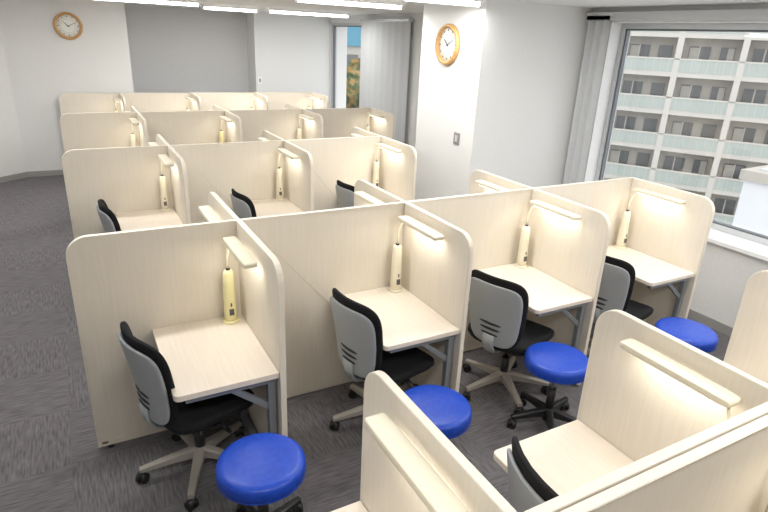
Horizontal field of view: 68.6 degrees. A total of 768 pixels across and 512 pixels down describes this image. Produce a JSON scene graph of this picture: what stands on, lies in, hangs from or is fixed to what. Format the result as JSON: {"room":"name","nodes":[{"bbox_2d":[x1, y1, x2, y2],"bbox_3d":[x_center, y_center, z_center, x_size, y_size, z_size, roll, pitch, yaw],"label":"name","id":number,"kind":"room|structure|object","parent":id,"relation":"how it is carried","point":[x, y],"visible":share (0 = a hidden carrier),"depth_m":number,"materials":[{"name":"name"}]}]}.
{"room":"study room","nodes":[
{"label":"study room","id":0,"kind":"room"},
{"bbox_2d":[0,29,26,176],"bbox_3d":[-5.823,-1.958,6.849,0.399,2.470,3.112,10,22,19],"label":"wall","id":1,"kind":"structure","parent":0,"point":[12,159],"depth_m":7.90,"materials":[{"name":"paint"}]},
{"bbox_2d":[0,172,27,182],"bbox_3d":[-5.713,-0.798,7.179,0.008,0.080,2.529,11,22,20],"label":"baseboard","id":2,"kind":"structure","parent":1,"relation":"attached to","point":[24,174],"depth_m":8.08,"materials":[{"name":"grey plastic"}]},
{"bbox_2d":[0,0,133,171],"bbox_3d":[-4.834,-2.660,8.786,1.570,2.470,1.420,-9,24,-27],"label":"wall","id":3,"kind":"structure","parent":0,"point":[43,65],"depth_m":8.06,"materials":[{"name":"paint"}]},
{"bbox_2d":[27,170,62,176],"bbox_3d":[-4.826,-1.508,9.124,1.580,0.080,1.210,-9,24,-27],"label":"baseboard","id":4,"kind":"structure","parent":3,"relation":"attached to","point":[48,172],"depth_m":8.37,"materials":[{"name":"grey plastic"}]},
{"bbox_2d":[53,12,82,39],"bbox_3d":[-4.428,-3.224,7.891,0.364,0.364,0.040,-9,24,-27],"label":"wall clock","id":5,"kind":"object","parent":3,"relation":"attached to","point":[67,25],"visible":1,"depth_m":7.89,"materials":[{"name":"brown wood"}]},
{"bbox_2d":[124,4,248,92],"bbox_3d":[-3.502,-3.112,10.115,2.110,2.470,0.220,-9,24,-27],"label":"wall","id":6,"kind":"structure","parent":0,"point":[172,49],"depth_m":9.82,"materials":[{"name":"paint"}]},
{"bbox_2d":[246,11,329,98],"bbox_3d":[-1.837,-3.272,10.726,1.420,2.470,0.700,-9,24,-27],"label":"column","id":7,"kind":"structure","parent":0,"point":[290,52],"depth_m":10.22,"materials":[{"name":"paint"}]},
{"bbox_2d":[0,175,729,511],"bbox_3d":[-1.188,0.497,4.609,7.800,0.100,14.000,-9,24,-27],"label":"floor","id":8,"kind":"structure","parent":0,"point":[52,460],"depth_m":3.30,"materials":[{"name":"carpet"}]},
{"bbox_2d":[59,93,126,115],"bbox_3d":[-4.159,-1.709,8.166,0.832,1.200,0.710,-9,24,-27],"label":"study carrel","id":9,"kind":"object","parent":8,"relation":"on","point":[68,102],"visible":0.14,"depth_m":8.23,"materials":[{"name":"laminate"}]},
{"bbox_2d":[113,97,119,111],"bbox_3d":[-3.904,-2.055,8.249,0.092,0.491,0.465,-9,24,-27],"label":"desk lamp","id":10,"kind":"object","parent":9,"relation":"in","point":[116,99],"visible":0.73,"depth_m":8.18,"materials":[{"name":"beige plastic"}]},
{"bbox_2d":[60,112,148,151],"bbox_3d":[-3.101,-0.962,6.355,0.832,1.200,0.710,-9,24,-27],"label":"study carrel","id":11,"kind":"object","parent":8,"relation":"on","point":[100,129],"visible":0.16,"depth_m":6.44,"materials":[{"name":"laminate"}]},
{"bbox_2d":[129,118,138,146],"bbox_3d":[-2.846,-1.308,6.438,0.092,0.491,0.465,-9,24,-27],"label":"desk lamp","id":12,"kind":"object","parent":11,"relation":"in","point":[133,121],"visible":0.69,"depth_m":6.55,"materials":[{"name":"beige plastic"}]},
{"bbox_2d":[96,199,120,232],"bbox_3d":[-1.938,-0.041,4.550,0.607,0.881,0.593,-12,25,-32],"label":"office chair","id":13,"kind":"object","parent":8,"relation":"on","point":[109,221],"visible":0.19,"depth_m":4.17,"materials":[{"name":"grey plastic"}]},
{"bbox_2d":[61,145,190,238],"bbox_3d":[-2.042,-0.214,4.543,0.832,1.200,0.710,-9,24,-27],"label":"study carrel","id":14,"kind":"object","parent":8,"relation":"on","point":[126,179],"visible":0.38,"depth_m":4.64,"materials":[{"name":"laminate"}]},
{"bbox_2d":[158,154,173,211],"bbox_3d":[-1.788,-0.560,4.626,0.092,0.491,0.465,-9,24,-27],"label":"desk lamp","id":15,"kind":"object","parent":14,"relation":"in","point":[166,161],"visible":1,"depth_m":4.76,"materials":[{"name":"beige plastic"}]},
{"bbox_2d":[130,106,137,111],"bbox_3d":[-3.281,-1.215,6.990,0.500,1.200,0.676,-9,24,-27],"label":"study carrel","id":16,"kind":"object","parent":8,"relation":"on","point":[132,108],"visible":0.08,"depth_m":6.93,"materials":[{"name":"laminate"}]},
{"bbox_2d":[122,93,201,111],"bbox_3d":[-3.346,-1.835,8.589,1.030,1.200,0.710,-9,24,-27],"label":"study carrel","id":17,"kind":"object","parent":8,"relation":"on","point":[142,102],"visible":0.13,"depth_m":8.67,"materials":[{"name":"laminate"}]},
{"bbox_2d":[185,97,194,110],"bbox_3d":[-3.004,-2.195,8.717,0.092,0.491,0.465,-9,24,-27],"label":"desk lamp","id":18,"kind":"object","parent":17,"relation":"in","point":[187,98],"visible":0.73,"depth_m":8.60,"materials":[{"name":"beige plastic"}]},
{"bbox_2d":[156,134,168,145],"bbox_3d":[-2.223,-0.467,5.178,0.500,1.200,0.676,-9,24,-27],"label":"study carrel","id":19,"kind":"object","parent":8,"relation":"on","point":[160,140],"visible":0.13,"depth_m":5.11,"materials":[{"name":"laminate"}]},
{"bbox_2d":[148,142,158,145],"bbox_3d":[-2.047,-0.743,5.070,0.092,0.491,0.465,-9,24,-27],"label":"desk lamp","id":20,"kind":"object","parent":19,"relation":"attached to","point":[149,143],"visible":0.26,"depth_m":5.06,"materials":[{"name":"beige plastic"}]},
{"bbox_2d":[66,219,287,447],"bbox_3d":[-0.985,0.533,2.732,0.832,1.200,0.710,-9,24,-27],"label":"study carrel","id":21,"kind":"object","parent":8,"relation":"on","point":[166,283],"visible":0.8,"depth_m":2.82,"materials":[{"name":"laminate"}]},
{"bbox_2d":[222,236,257,323],"bbox_3d":[-0.730,0.187,2.815,0.092,0.491,0.465,-9,24,-27],"label":"desk lamp","id":22,"kind":"object","parent":21,"relation":"in","point":[238,250],"visible":1,"depth_m":2.93,"materials":[{"name":"beige plastic"}]},
{"bbox_2d":[118,321,254,511],"bbox_3d":[-0.947,0.680,2.798,0.607,0.881,0.593,-17,29,-42],"label":"office chair","id":23,"kind":"object","parent":8,"relation":"on","point":[152,376],"visible":0.85,"depth_m":2.61,"materials":[{"name":"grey plastic"}]},
{"bbox_2d":[140,110,242,144],"bbox_3d":[-2.288,-1.088,6.778,1.030,1.200,0.710,-9,24,-27],"label":"study carrel","id":24,"kind":"object","parent":8,"relation":"on","point":[176,127],"visible":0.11,"depth_m":6.88,"materials":[{"name":"laminate"}]},
{"bbox_2d":[219,116,231,142],"bbox_3d":[-1.946,-1.447,6.906,0.092,0.491,0.465,-9,24,-27],"label":"desk lamp","id":25,"kind":"object","parent":24,"relation":"in","point":[221,133],"visible":0.75,"depth_m":7.02,"materials":[{"name":"beige plastic"}]},
{"bbox_2d":[212,105,224,109],"bbox_3d":[-2.381,-1.354,7.458,0.500,1.200,0.676,-9,24,-27],"label":"study carrel","id":26,"kind":"object","parent":8,"relation":"on","point":[215,107],"visible":0.06,"depth_m":7.41,"materials":[{"name":"laminate"}]},
{"bbox_2d":[208,192,239,219],"bbox_3d":[-1.165,0.280,3.367,0.500,1.200,0.676,-9,24,-27],"label":"study carrel","id":27,"kind":"object","parent":8,"relation":"on","point":[215,202],"visible":0.1,"depth_m":3.27,"materials":[{"name":"laminate"}]},
{"bbox_2d":[198,205,221,221],"bbox_3d":[-0.989,0.004,3.258,0.092,0.491,0.465,-9,24,-27],"label":"desk lamp","id":28,"kind":"object","parent":27,"relation":"attached to","point":[207,212],"visible":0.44,"depth_m":3.21,"materials":[{"name":"beige plastic"}]},
{"bbox_2d":[194,92,268,110],"bbox_3d":[-2.446,-1.975,9.057,1.030,1.200,0.710,-9,24,-27],"label":"study carrel","id":29,"kind":"object","parent":8,"relation":"on","point":[225,100],"visible":0.12,"depth_m":9.15,"materials":[{"name":"laminate"}]},
{"bbox_2d":[250,96,260,109],"bbox_3d":[-2.104,-2.334,9.185,0.092,0.491,0.465,-9,24,-27],"label":"desk lamp","id":30,"kind":"object","parent":29,"relation":"in","point":[252,97],"visible":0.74,"depth_m":9.11,"materials":[{"name":"beige plastic"}]},
{"bbox_2d":[171,140,312,223],"bbox_3d":[-1.230,-0.340,4.966,1.030,1.200,0.710,-9,24,-27],"label":"study carrel","id":31,"kind":"object","parent":8,"relation":"on","point":[249,168],"visible":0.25,"depth_m":5.08,"materials":[{"name":"laminate"}]},
{"bbox_2d":[275,148,298,200],"bbox_3d":[-0.888,-0.700,5.095,0.092,0.491,0.465,-9,24,-27],"label":"desk lamp","id":32,"kind":"object","parent":31,"relation":"in","point":[279,180],"visible":1,"depth_m":5.22,"materials":[{"name":"beige plastic"}]},
{"bbox_2d":[230,188,256,218],"bbox_3d":[-1.042,-0.180,5.016,0.607,0.881,0.593,-12,26,-33],"label":"office chair","id":33,"kind":"object","parent":8,"relation":"on","point":[243,207],"visible":0.22,"depth_m":4.64,"materials":[{"name":"grey fabric"}]},
{"bbox_2d":[215,433,305,511],"bbox_3d":[-0.518,1.054,2.438,0.479,0.480,0.474,18,26,35],"label":"round stool","id":34,"kind":"object","parent":8,"relation":"on","point":[260,470],"visible":1,"depth_m":2.30,"materials":[{"name":"blue plastic"}]},
{"bbox_2d":[261,130,283,140],"bbox_3d":[-1.323,-0.607,5.646,0.500,1.200,0.676,-9,24,-27],"label":"study carrel","id":35,"kind":"object","parent":8,"relation":"on","point":[265,134],"visible":0.06,"depth_m":5.58,"materials":[{"name":"laminate"}]},
{"bbox_2d":[258,137,269,140],"bbox_3d":[-1.147,-0.883,5.538,0.092,0.491,0.465,-9,24,-27],"label":"desk lamp","id":36,"kind":"object","parent":35,"relation":"attached to","point":[261,138],"visible":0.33,"depth_m":5.54,"materials":[{"name":"beige plastic"}]},
{"bbox_2d":[227,109,323,141],"bbox_3d":[-1.388,-1.227,7.246,1.030,1.200,0.710,-9,24,-27],"label":"study carrel","id":37,"kind":"object","parent":8,"relation":"on","point":[283,123],"visible":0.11,"depth_m":7.35,"materials":[{"name":"laminate"}]},
{"bbox_2d":[297,114,312,138],"bbox_3d":[-1.046,-1.587,7.374,0.092,0.491,0.465,-9,24,-27],"label":"desk lamp","id":38,"kind":"object","parent":37,"relation":"in","point":[299,115],"visible":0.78,"depth_m":7.45,"materials":[{"name":"beige plastic"}]},
{"bbox_2d":[256,92,328,108],"bbox_3d":[-1.546,-2.114,9.525,1.030,1.200,0.710,-9,24,-27],"label":"study carrel","id":39,"kind":"object","parent":8,"relation":"on","point":[276,100],"visible":0.09,"depth_m":9.62,"materials":[{"name":"laminate"}]},
{"bbox_2d":[308,96,320,108],"bbox_3d":[-1.204,-2.474,9.653,0.092,0.491,0.465,-9,24,-27],"label":"desk lamp","id":40,"kind":"object","parent":39,"relation":"in","point":[310,97],"visible":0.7,"depth_m":9.59,"materials":[{"name":"beige plastic"}]},
{"bbox_2d":[285,104,301,108],"bbox_3d":[-1.481,-1.494,7.926,0.500,1.200,0.676,-9,24,-27],"label":"study carrel","id":41,"kind":"object","parent":8,"relation":"on","point":[287,106],"visible":0.12,"depth_m":7.89,"materials":[{"name":"laminate"}]},
{"bbox_2d":[335,180,354,207],"bbox_3d":[-0.180,-0.314,5.464,0.607,0.881,0.593,-12,26,-33],"label":"office chair","id":42,"kind":"object","parent":8,"relation":"on","point":[345,192],"visible":0.19,"depth_m":5.14,"materials":[{"name":"grey fabric"}]},
{"bbox_2d":[306,108,394,139],"bbox_3d":[-0.488,-1.367,7.714,1.030,1.200,0.710,-9,24,-27],"label":"study carrel","id":43,"kind":"object","parent":8,"relation":"on","point":[338,122],"visible":0.12,"depth_m":7.83,"materials":[{"name":"laminate"}]},
{"bbox_2d":[365,113,384,130],"bbox_3d":[-0.146,-1.726,7.842,0.092,0.491,0.465,-9,24,-27],"label":"desk lamp","id":44,"kind":"object","parent":43,"relation":"in","point":[369,114],"visible":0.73,"depth_m":7.80,"materials":[{"name":"beige plastic"}]},
{"bbox_2d":[287,136,416,210],"bbox_3d":[-0.330,-0.480,5.434,1.030,1.200,0.710,-9,24,-27],"label":"study carrel","id":45,"kind":"object","parent":8,"relation":"on","point":[348,160],"visible":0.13,"depth_m":5.58,"materials":[{"name":"laminate"}]},
{"bbox_2d":[372,143,401,186],"bbox_3d":[0.012,-0.839,5.562,0.092,0.491,0.465,-9,24,-27],"label":"desk lamp","id":46,"kind":"object","parent":45,"relation":"in","point":[375,182],"visible":0.86,"depth_m":5.68,"materials":[{"name":"beige plastic"}]},
{"bbox_2d":[241,201,473,397],"bbox_3d":[-0.172,0.407,3.155,1.030,1.200,0.710,-9,24,-27],"label":"study carrel","id":47,"kind":"object","parent":8,"relation":"on","point":[349,250],"visible":0.56,"depth_m":3.30,"materials":[{"name":"laminate"}]},
{"bbox_2d":[388,216,443,292],"bbox_3d":[0.170,0.048,3.283,0.092,0.491,0.465,-9,24,-27],"label":"desk lamp","id":48,"kind":"object","parent":47,"relation":"in","point":[396,265],"visible":1,"depth_m":3.40,"materials":[{"name":"beige plastic"}]},
{"bbox_2d":[351,127,380,136],"bbox_3d":[-0.423,-0.747,6.114,0.500,1.200,0.676,-9,24,-27],"label":"study carrel","id":49,"kind":"object","parent":8,"relation":"on","point":[355,130],"visible":0.09,"depth_m":6.06,"materials":[{"name":"laminate"}]},
{"bbox_2d":[351,134,363,136],"bbox_3d":[-0.247,-1.022,6.006,0.092,0.491,0.465,-9,24,-27],"label":"desk lamp","id":50,"kind":"object","parent":49,"relation":"attached to","point":[352,135],"visible":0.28,"depth_m":6.01,"materials":[{"name":"beige plastic"}]},
{"bbox_2d":[354,179,404,206],"bbox_3d":[-0.265,0.141,3.835,0.500,1.200,0.676,-9,24,-27],"label":"study carrel","id":51,"kind":"object","parent":8,"relation":"on","point":[378,193],"visible":0.16,"depth_m":3.78,"materials":[{"name":"laminate"}]},
{"bbox_2d":[354,191,383,204],"bbox_3d":[-0.089,-0.135,3.726,0.092,0.491,0.465,-9,24,-27],"label":"desk lamp","id":52,"kind":"object","parent":51,"relation":"attached to","point":[369,199],"visible":0.3,"depth_m":3.68,"materials":[{"name":"beige plastic"}]},
{"bbox_2d":[329,288,433,430],"bbox_3d":[-0.017,0.560,3.219,0.607,0.881,0.593,-15,27,-38],"label":"office chair","id":53,"kind":"object","parent":8,"relation":"on","point":[358,329],"visible":0.75,"depth_m":2.98,"materials":[{"name":"grey plastic"}]},
{"bbox_2d":[331,370,516,511],"bbox_3d":[-0.253,1.050,1.480,0.832,1.200,0.710,-9,24,-27],"label":"study carrel","id":54,"kind":"object","parent":8,"relation":"on","point":[383,488],"visible":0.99,"depth_m":1.56,"materials":[{"name":"laminate"}]},
{"bbox_2d":[365,413,467,511],"bbox_3d":[0.061,0.746,1.461,0.092,0.491,0.465,-9,24,-27],"label":"desk lamp","id":55,"kind":"object","parent":54,"relation":"in","point":[432,490],"visible":1,"depth_m":1.38,"materials":[{"name":"beige plastic"}]},
{"bbox_2d":[404,385,471,463],"bbox_3d":[0.228,0.933,2.840,0.479,0.480,0.474,6,21,8],"label":"round stool","id":56,"kind":"object","parent":8,"relation":"on","point":[449,411],"visible":0.3,"depth_m":2.71,"materials":[{"name":"blue plastic"}]},
{"bbox_2d":[469,170,531,193],"bbox_3d":[0.635,0.001,4.303,0.500,1.200,0.676,-9,24,-27],"label":"study carrel","id":57,"kind":"object","parent":8,"relation":"on","point":[474,188],"visible":0.08,"depth_m":4.29,"materials":[{"name":"laminate"}]},
{"bbox_2d":[475,180,508,190],"bbox_3d":[0.811,-0.275,4.194,0.092,0.491,0.465,-9,24,-27],"label":"desk lamp","id":58,"kind":"object","parent":57,"relation":"attached to","point":[483,183],"visible":0.41,"depth_m":4.16,"materials":[{"name":"beige plastic"}]},
{"bbox_2d":[462,269,553,412],"bbox_3d":[0.778,0.458,3.579,0.593,0.881,0.607,21,28,39],"label":"office chair","id":59,"kind":"object","parent":8,"relation":"on","point":[498,306],"visible":0.93,"depth_m":3.35,"materials":[{"name":"grey plastic"}]},
{"bbox_2d":[407,188,610,385],"bbox_3d":[0.728,0.268,3.623,1.030,1.200,0.710,-9,24,-27],"label":"study carrel","id":60,"kind":"object","parent":8,"relation":"on","point":[561,279],"visible":0.55,"depth_m":3.73,"materials":[{"name":"laminate"}]},
{"bbox_2d":[514,200,580,267],"bbox_3d":[1.070,-0.092,3.751,0.092,0.491,0.465,-9,24,-27],"label":"desk lamp","id":61,"kind":"object","parent":60,"relation":"in","point":[525,233],"visible":1,"depth_m":3.87,"materials":[{"name":"beige plastic"}]},
{"bbox_2d":[507,436,558,511],"bbox_3d":[0.699,1.051,2.032,0.607,0.882,0.593,-4,22,-16],"label":"office chair","id":62,"kind":"object","parent":8,"relation":"on","point":[527,489],"visible":0.8,"depth_m":1.80,"materials":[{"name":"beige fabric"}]},
{"bbox_2d":[507,342,587,429],"bbox_3d":[0.989,0.785,3.315,0.474,0.480,0.479,-15,27,-38],"label":"round stool","id":63,"kind":"object","parent":8,"relation":"on","point":[553,362],"visible":0.8,"depth_m":3.24,"materials":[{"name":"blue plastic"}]},
{"bbox_2d":[586,255,653,354],"bbox_3d":[1.589,0.340,3.980,0.607,0.881,0.593,-15,27,-39],"label":"office chair","id":64,"kind":"object","parent":8,"relation":"on","point":[618,275],"visible":0.29,"depth_m":3.66,"materials":[{"name":"grey plastic"}]},
{"bbox_2d":[533,177,714,326],"bbox_3d":[1.628,0.128,4.091,1.030,1.200,0.710,-9,24,-27],"label":"study carrel","id":65,"kind":"object","parent":8,"relation":"on","point":[666,243],"visible":0.5,"depth_m":4.17,"materials":[{"name":"laminate"}]},
{"bbox_2d":[614,188,685,248],"bbox_3d":[1.970,-0.232,4.219,0.092,0.491,0.465,-9,24,-27],"label":"desk lamp","id":66,"kind":"object","parent":65,"relation":"in","point":[623,231],"visible":1,"depth_m":4.33,"materials":[{"name":"beige plastic"}]},
{"bbox_2d":[493,309,767,511],"bbox_3d":[0.560,0.924,1.902,1.030,1.200,0.710,-9,24,-27],"label":"study carrel","id":67,"kind":"object","parent":8,"relation":"on","point":[633,418],"visible":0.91,"depth_m":2.07,"materials":[{"name":"laminate"}]},
{"bbox_2d":[619,338,740,419],"bbox_3d":[0.961,0.607,1.929,0.092,0.491,0.465,-9,24,-27],"label":"desk lamp","id":68,"kind":"object","parent":67,"relation":"in","point":[677,371],"visible":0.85,"depth_m":1.83,"materials":[{"name":"beige plastic"}]},
{"bbox_2d":[560,415,767,511],"bbox_3d":[0.895,1.160,1.329,1.030,1.200,0.710,-9,24,-27],"label":"study carrel","id":69,"kind":"object","parent":8,"relation":"on","point":[729,472],"visible":1,"depth_m":1.44,"materials":[{"name":"laminate"}]},
{"bbox_2d":[655,317,718,352],"bbox_3d":[1.926,0.678,3.701,0.479,0.480,0.474,13,23,24],"label":"round stool","id":70,"kind":"object","parent":8,"relation":"on","point":[698,335],"visible":0.34,"depth_m":3.55,"materials":[{"name":"blue plastic"}]},
{"bbox_2d":[723,270,767,383],"bbox_3d":[1.460,0.784,2.370,1.030,1.200,0.710,-9,24,-27],"label":"study carrel","id":71,"kind":"object","parent":8,"relation":"on","point":[747,349],"visible":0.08,"depth_m":2.70,"materials":[{"name":"laminate"}]},
{"bbox_2d":[124,0,767,14],"bbox_3d":[-1.078,-1.898,3.684,7.800,0.100,14.000,-9,24,-27],"label":"ceiling","id":72,"kind":"structure","parent":0,"point":[410,7],"depth_m":6.51,"materials":[{"name":"white paint"}]},
{"bbox_2d":[104,0,201,6],"bbox_3d":[-2.865,-3.098,6.817,1.250,0.070,0.160,-9,24,-27],"label":"ceiling light","id":73,"kind":"object","parent":72,"relation":"attached to","point":[169,2],"depth_m":6.92,"materials":[{"name":"white plastic"}]},
{"bbox_2d":[201,4,259,12],"bbox_3d":[-2.212,-3.568,8.111,0.810,0.070,0.160,-9,24,-27],"label":"ceiling light","id":74,"kind":"object","parent":72,"relation":"attached to","point":[203,6],"depth_m":8.08,"materials":[{"name":"white plastic"}]},
{"bbox_2d":[266,7,350,17],"bbox_3d":[-1.115,-3.656,8.470,1.310,0.070,0.160,-9,24,-27],"label":"ceiling light","id":75,"kind":"object","parent":72,"relation":"attached to","point":[269,10],"depth_m":8.41,"materials":[{"name":"white plastic"}]},
{"bbox_2d":[293,0,406,9],"bbox_3d":[-0.312,-2.430,5.388,1.150,0.070,0.160,-9,24,-27],"label":"ceiling light","id":76,"kind":"object","parent":72,"relation":"attached to","point":[386,4],"depth_m":5.42,"materials":[{"name":"white plastic"}]},
{"bbox_2d":[400,0,485,6],"bbox_3d":[0.467,-2.039,4.467,0.770,0.070,0.160,-9,24,-27],"label":"ceiling light","id":77,"kind":"object","parent":72,"relation":"attached to","point":[477,3],"depth_m":4.52,"materials":[{"name":"white plastic"}]},
{"bbox_2d":[415,0,592,199],"bbox_3d":[1.122,-1.247,5.828,1.250,2.470,0.980,-9,24,-27],"label":"column","id":78,"kind":"structure","parent":0,"point":[509,92],"depth_m":5.28,"materials":[{"name":"paint"}]},
{"bbox_2d":[435,24,459,64],"bbox_3d":[0.586,-1.964,5.231,0.040,0.364,0.364,-9,24,-27],"label":"wall clock","id":79,"kind":"object","parent":78,"relation":"attached to","point":[447,45],"visible":1,"depth_m":5.22,"materials":[{"name":"brown wood"}]},
{"bbox_2d":[453,132,459,144],"bbox_3d":[0.685,-1.111,5.328,0.012,0.110,0.090,-9,24,-27],"label":"light switch","id":80,"kind":"object","parent":78,"relation":"attached to","point":[456,139],"visible":1,"depth_m":5.32,"materials":[{"name":"grey plastic"}]},
{"bbox_2d":[329,3,767,327],"bbox_3d":[2.029,-1.212,5.844,0.350,2.470,13.700,-9,24,-27],"label":"wall","id":81,"kind":"structure","parent":0,"point":[724,273],"depth_m":4.99,"materials":[{"name":"paint"}]},
{"bbox_2d":[331,23,360,107],"bbox_3d":[-0.286,-3.067,9.523,0.090,1.619,2.830,-9,24,-27],"label":"frame","id":82,"kind":"object","parent":81,"relation":"attached to","point":[334,25],"visible":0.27,"depth_m":10.56,"materials":[{"name":"silver metal"}]},
{"bbox_2d":[359,19,412,143],"bbox_3d":[-0.029,-2.760,8.847,0.060,1.780,1.580,-9,24,-27],"label":"curtain","id":83,"kind":"object","parent":81,"relation":"hanging from","point":[385,43],"visible":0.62,"depth_m":8.66,"materials":[{"name":"fabric"}]},
{"bbox_2d":[562,16,611,183],"bbox_3d":[1.941,-1.360,5.455,0.060,1.780,0.270,-9,24,-27],"label":"curtain","id":84,"kind":"object","parent":81,"relation":"hanging from","point":[598,32],"visible":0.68,"depth_m":5.39,"materials":[{"name":"fabric"}]},
{"bbox_2d":[585,9,767,20],"bbox_3d":[3.078,-1.420,3.284,0.090,0.070,4.880,-9,24,-27],"label":"trim","id":85,"kind":"structure","parent":81,"relation":"attached to","point":[724,14],"depth_m":4.44,"materials":[{"name":"silver metal"}]},
{"bbox_2d":[594,23,767,245],"bbox_3d":[3.361,-0.642,3.672,0.090,1.619,4.720,-9,24,-27],"label":"frame","id":86,"kind":"object","parent":81,"relation":"attached to","point":[626,29],"visible":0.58,"depth_m":5.16,"materials":[{"name":"silver metal"}]},
{"bbox_2d":[687,309,732,336],"bbox_3d":[1.989,0.046,5.903,0.010,0.080,12.990,-9,24,-27],"label":"baseboard","id":87,"kind":"structure","parent":81,"relation":"attached to","point":[714,324],"depth_m":4.66,"materials":[{"name":"grey plastic"}]},
{"bbox_2d":[707,228,767,261],"bbox_3d":[3.207,0.149,3.897,0.350,0.035,4.740,-9,24,-27],"label":"trim","id":88,"kind":"structure","parent":81,"relation":"attached to","point":[745,246],"depth_m":4.44,"materials":[{"name":"white paint"}]},
{"label":"outside","id":89,"kind":"structure","parent":0,"visible":0},
{"bbox_3d":[9.259,-7.915,67.112,200.000,0.100,180.000,-9,24,-27],"label":"ground","id":90,"kind":"structure","parent":89,"visible":0},
{"bbox_2d":[346,67,359,107],"bbox_3d":[-2.702,-2.632,31.221,4.862,14.869,5.080,10,22,19],"label":"tree","id":91,"kind":"object","parent":90,"relation":"on","point":[353,76],"visible":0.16,"depth_m":27.24,"materials":[{"name":"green plant"}]},
{"bbox_2d":[347,57,359,71],"bbox_3d":[-2.265,-4.832,36.173,6.533,15.444,6.195,7,22,12],"label":"tree","id":92,"kind":"object","parent":90,"relation":"on","point":[355,63],"visible":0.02,"depth_m":32.71,"materials":[{"name":"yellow plant"}]},
{"bbox_2d":[347,27,360,65],"bbox_3d":[-3.267,-10.796,48.771,12.400,17.000,8.400,1,21,-4],"label":"building","id":93,"kind":"structure","parent":90,"relation":"on","point":[353,33],"depth_m":42.30,"materials":[{"name":"concrete"}]},
{"bbox_2d":[604,31,767,224],"bbox_3d":[28.944,-16.028,45.593,53.020,32.220,9.100,14,24,28],"label":"apartment building","id":94,"kind":"structure","parent":90,"relation":"on","point":[692,112],"depth_m":45.17,"materials":[{"name":"concrete"}]},
{"bbox_2d":[732,165,767,235],"bbox_3d":[13.676,4.537,15.080,6.200,14.300,8.200,-11,25,-31],"label":"office building","id":95,"kind":"structure","parent":90,"relation":"on","point":[751,214],"depth_m":14.36,"materials":[{"name":"white"}]}
]}

